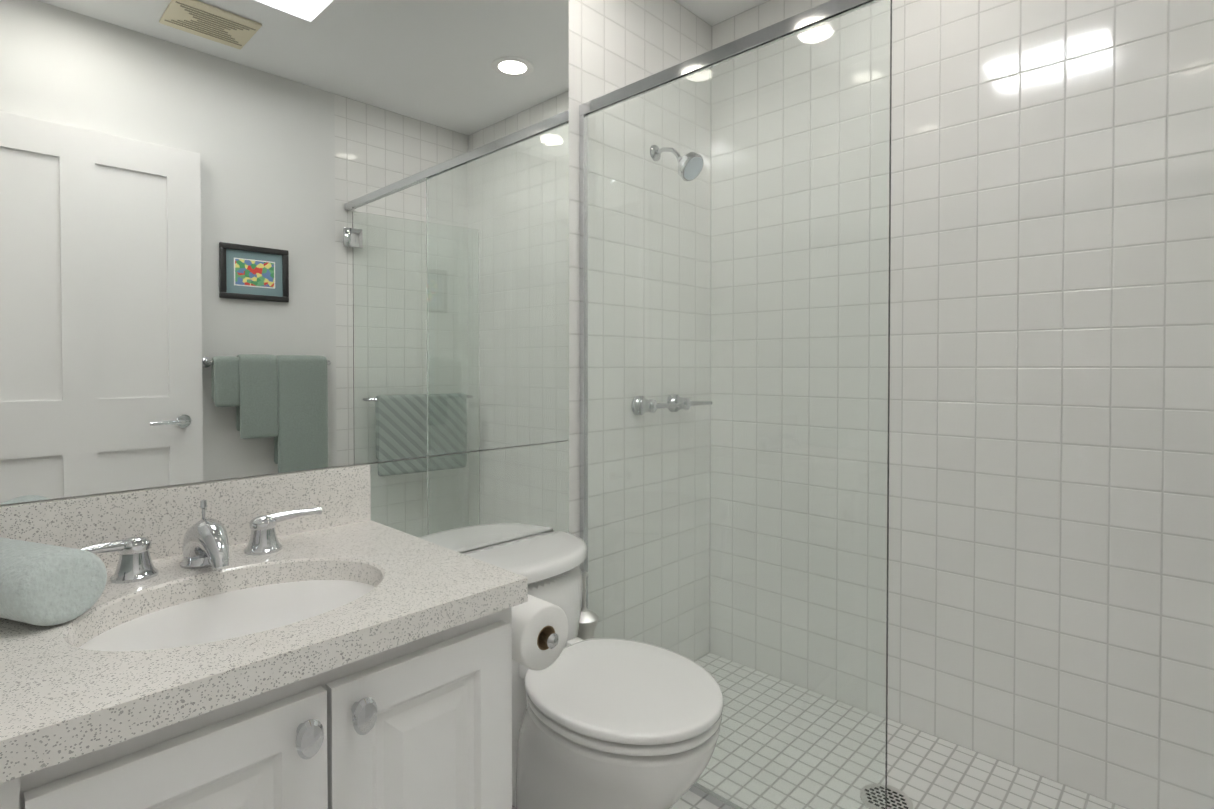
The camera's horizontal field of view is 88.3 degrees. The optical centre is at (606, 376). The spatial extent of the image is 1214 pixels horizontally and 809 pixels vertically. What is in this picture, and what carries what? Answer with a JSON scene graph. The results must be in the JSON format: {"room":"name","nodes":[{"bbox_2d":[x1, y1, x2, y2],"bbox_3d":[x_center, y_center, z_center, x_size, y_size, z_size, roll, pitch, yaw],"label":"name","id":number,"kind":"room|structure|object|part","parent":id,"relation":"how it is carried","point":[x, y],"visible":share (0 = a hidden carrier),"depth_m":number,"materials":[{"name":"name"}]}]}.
{"room":"bathroom","nodes":[
{"label":"bathroom","id":0,"kind":"room"},
{"bbox_2d":[0,440,567,505],"bbox_3d":[-0.687,-0.121,1.371,0.100,2.440,1.542,1,1,44],"label":"wall","id":1,"kind":"structure","parent":0,"point":[257,476],"depth_m":1.26,"materials":[{"name":"white paint"}]},
{"bbox_2d":[0,464,370,568],"bbox_3d":[-0.785,0.269,1.182,0.014,0.127,0.694,1,1,44],"label":"backsplash","id":2,"kind":"structure","parent":1,"relation":"attached to","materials":[{"name":"stone"}]},
{"bbox_2d":[0,0,568,504],"bbox_3d":[-0.574,-0.561,1.405,0.005,1.521,1.323,1,1,44],"label":"mirror","id":3,"kind":"object","parent":1,"relation":"attached to","point":[242,238],"visible":1,"depth_m":1.29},
{"bbox_2d":[370,441,568,552],"bbox_3d":[-0.333,0.397,1.671,0.005,0.396,0.626,1,1,44],"label":"mirror","id":4,"kind":"object","parent":1,"relation":"attached to","point":[466,502],"visible":0.57,"depth_m":1.65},
{"bbox_2d":[568,0,711,567],"bbox_3d":[0.142,-0.133,2.238,0.100,2.440,0.858,1,1,44],"label":"wall tile","id":5,"kind":"structure","parent":1,"relation":"attached to","point":[614,45],"depth_m":1.98,"materials":[{"name":"white tile"}]},
{"bbox_2d":[675,0,768,25],"bbox_3d":[0.669,-1.393,1.490,1.870,0.100,1.185,1,1,44],"label":"ceiling","id":6,"kind":"structure","parent":0,"point":[712,12],"depth_m":2.30,"materials":[{"name":"white paint"}]},
{"bbox_2d":[512,719,1125,808],"bbox_3d":[-0.096,1.149,0.726,1.870,0.080,3.400,1,1,44],"label":"floor","id":7,"kind":"structure","parent":0,"point":[926,771],"depth_m":1.69,"materials":[{"name":"tile"}]},
{"bbox_2d":[0,464,567,808],"bbox_3d":[-0.533,0.656,1.026,0.611,0.897,0.808,1,1,44],"label":"bathroom vanity","id":8,"kind":"object","parent":7,"relation":"on","point":[316,639],"visible":1,"depth_m":0.89,"materials":[{"name":"white paint"}]},
{"bbox_2d":[81,536,158,583],"bbox_3d":[-0.802,0.300,1.012,0.082,0.070,0.130,1,1,44],"label":"faucet","id":9,"kind":"object","parent":8,"relation":"on","point":[135,565],"depth_m":1.02,"materials":[{"name":"silver metal"}]},
{"bbox_3d":[-0.469,0.701,0.719,0.020,0.585,0.287,1,1,44],"label":"door","id":10,"kind":"part","parent":8,"relation":"part of","materials":[{"name":"white paint"}]},
{"bbox_2d":[180,500,228,568],"bbox_3d":[-0.692,0.277,1.089,0.150,0.112,0.070,1,1,44],"label":"faucet","id":11,"kind":"object","parent":8,"relation":"on","point":[205,545],"depth_m":1.07,"materials":[{"name":"silver metal"}]},
{"bbox_2d":[244,507,321,554],"bbox_3d":[-0.631,0.297,1.218,0.065,0.070,0.136,1,1,44],"label":"faucet","id":12,"kind":"object","parent":8,"relation":"on","point":[263,540],"depth_m":1.19,"materials":[{"name":"silver metal"}]},
{"bbox_3d":[-0.372,0.446,0.776,0.036,0.048,0.033,1,1,44],"label":"knob","id":13,"kind":"part","parent":8,"relation":"part of","materials":[{"name":"silver metal"}]},
{"bbox_3d":[-0.324,0.445,0.827,0.036,0.048,0.033,1,1,44],"label":"knob","id":14,"kind":"part","parent":8,"relation":"part of","materials":[{"name":"silver metal"}]},
{"bbox_3d":[-0.267,0.698,0.930,0.020,0.585,0.287,1,1,44],"label":"door","id":15,"kind":"part","parent":8,"relation":"part of","materials":[{"name":"white paint"}]},
{"bbox_3d":[-0.171,0.458,1.116,0.144,0.013,0.074,1,1,44],"label":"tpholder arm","id":16,"kind":"part","parent":8,"relation":"part of"},
{"bbox_3d":[-0.094,0.459,1.084,0.015,0.026,0.026,1,1,44],"label":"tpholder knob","id":17,"kind":"part","parent":8,"relation":"part of","materials":[{"name":"silver metal"}]},
{"bbox_2d":[577,572,598,639],"bbox_3d":[-0.068,0.835,1.851,0.090,0.516,0.090,1,1,44],"label":"toilet brush","id":18,"kind":"object","parent":7,"relation":"on","point":[588,621],"visible":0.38,"depth_m":1.83,"materials":[{"name":"silver metal"}]},
{"bbox_2d":[462,531,723,808],"bbox_3d":[-0.056,0.778,1.450,0.701,0.640,0.498,1,1,44],"label":"toilet","id":19,"kind":"object","parent":7,"relation":"on","point":[605,723],"visible":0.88,"depth_m":1.30,"materials":[{"name":"white ceramic"}]},
{"bbox_3d":[-0.224,0.475,1.606,0.236,0.041,0.500,1,1,44],"label":"tank lid","id":20,"kind":"part","parent":19,"relation":"part of","materials":[{"name":"white ceramic"}]},
{"bbox_3d":[-0.224,0.797,1.611,0.226,0.598,0.480,1,1,44],"label":"tank","id":21,"kind":"part","parent":19,"relation":"part of","materials":[{"name":"white ceramic"}]},
{"bbox_3d":[0.000,0.903,1.398,0.536,0.392,0.368,1,1,44],"label":"bowl","id":22,"kind":"part","parent":19,"relation":"part of","materials":[{"name":"white ceramic"}]},
{"bbox_3d":[0.039,0.696,1.358,0.435,0.020,0.376,1,1,44],"label":"seat","id":23,"kind":"part","parent":19,"relation":"part of","materials":[{"name":"white plastic"}]},
{"bbox_3d":[0.040,0.671,1.357,0.438,0.024,0.382,1,1,44],"label":"seat lid","id":24,"kind":"part","parent":19,"relation":"part of","materials":[{"name":"white plastic"}]},
{"bbox_2d":[579,0,891,808],"bbox_3d":[0.526,0.140,1.362,1.668,1.920,0.025,1,1,44],"label":"glass","id":25,"kind":"object","parent":7,"relation":"on","point":[735,288],"visible":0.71,"depth_m":1.51,"materials":[{"name":"clear glass"}]},
{"bbox_2d":[887,785,912,808],"bbox_3d":[0.722,1.093,1.617,0.124,0.005,0.124,1,1,44],"label":"shower drain","id":26,"kind":"object","parent":7,"relation":"on","point":[897,798],"visible":0.42,"depth_m":1.61,"materials":[{"name":"silver metal"}]},
{"bbox_2d":[712,0,1213,808],"bbox_3d":[1.080,-0.128,1.865,1.770,2.440,0.100,1,1,44],"label":"wall tiles","id":27,"kind":"structure","parent":0,"point":[1050,592],"depth_m":1.68,"materials":[{"name":"white tile"}]}
]}

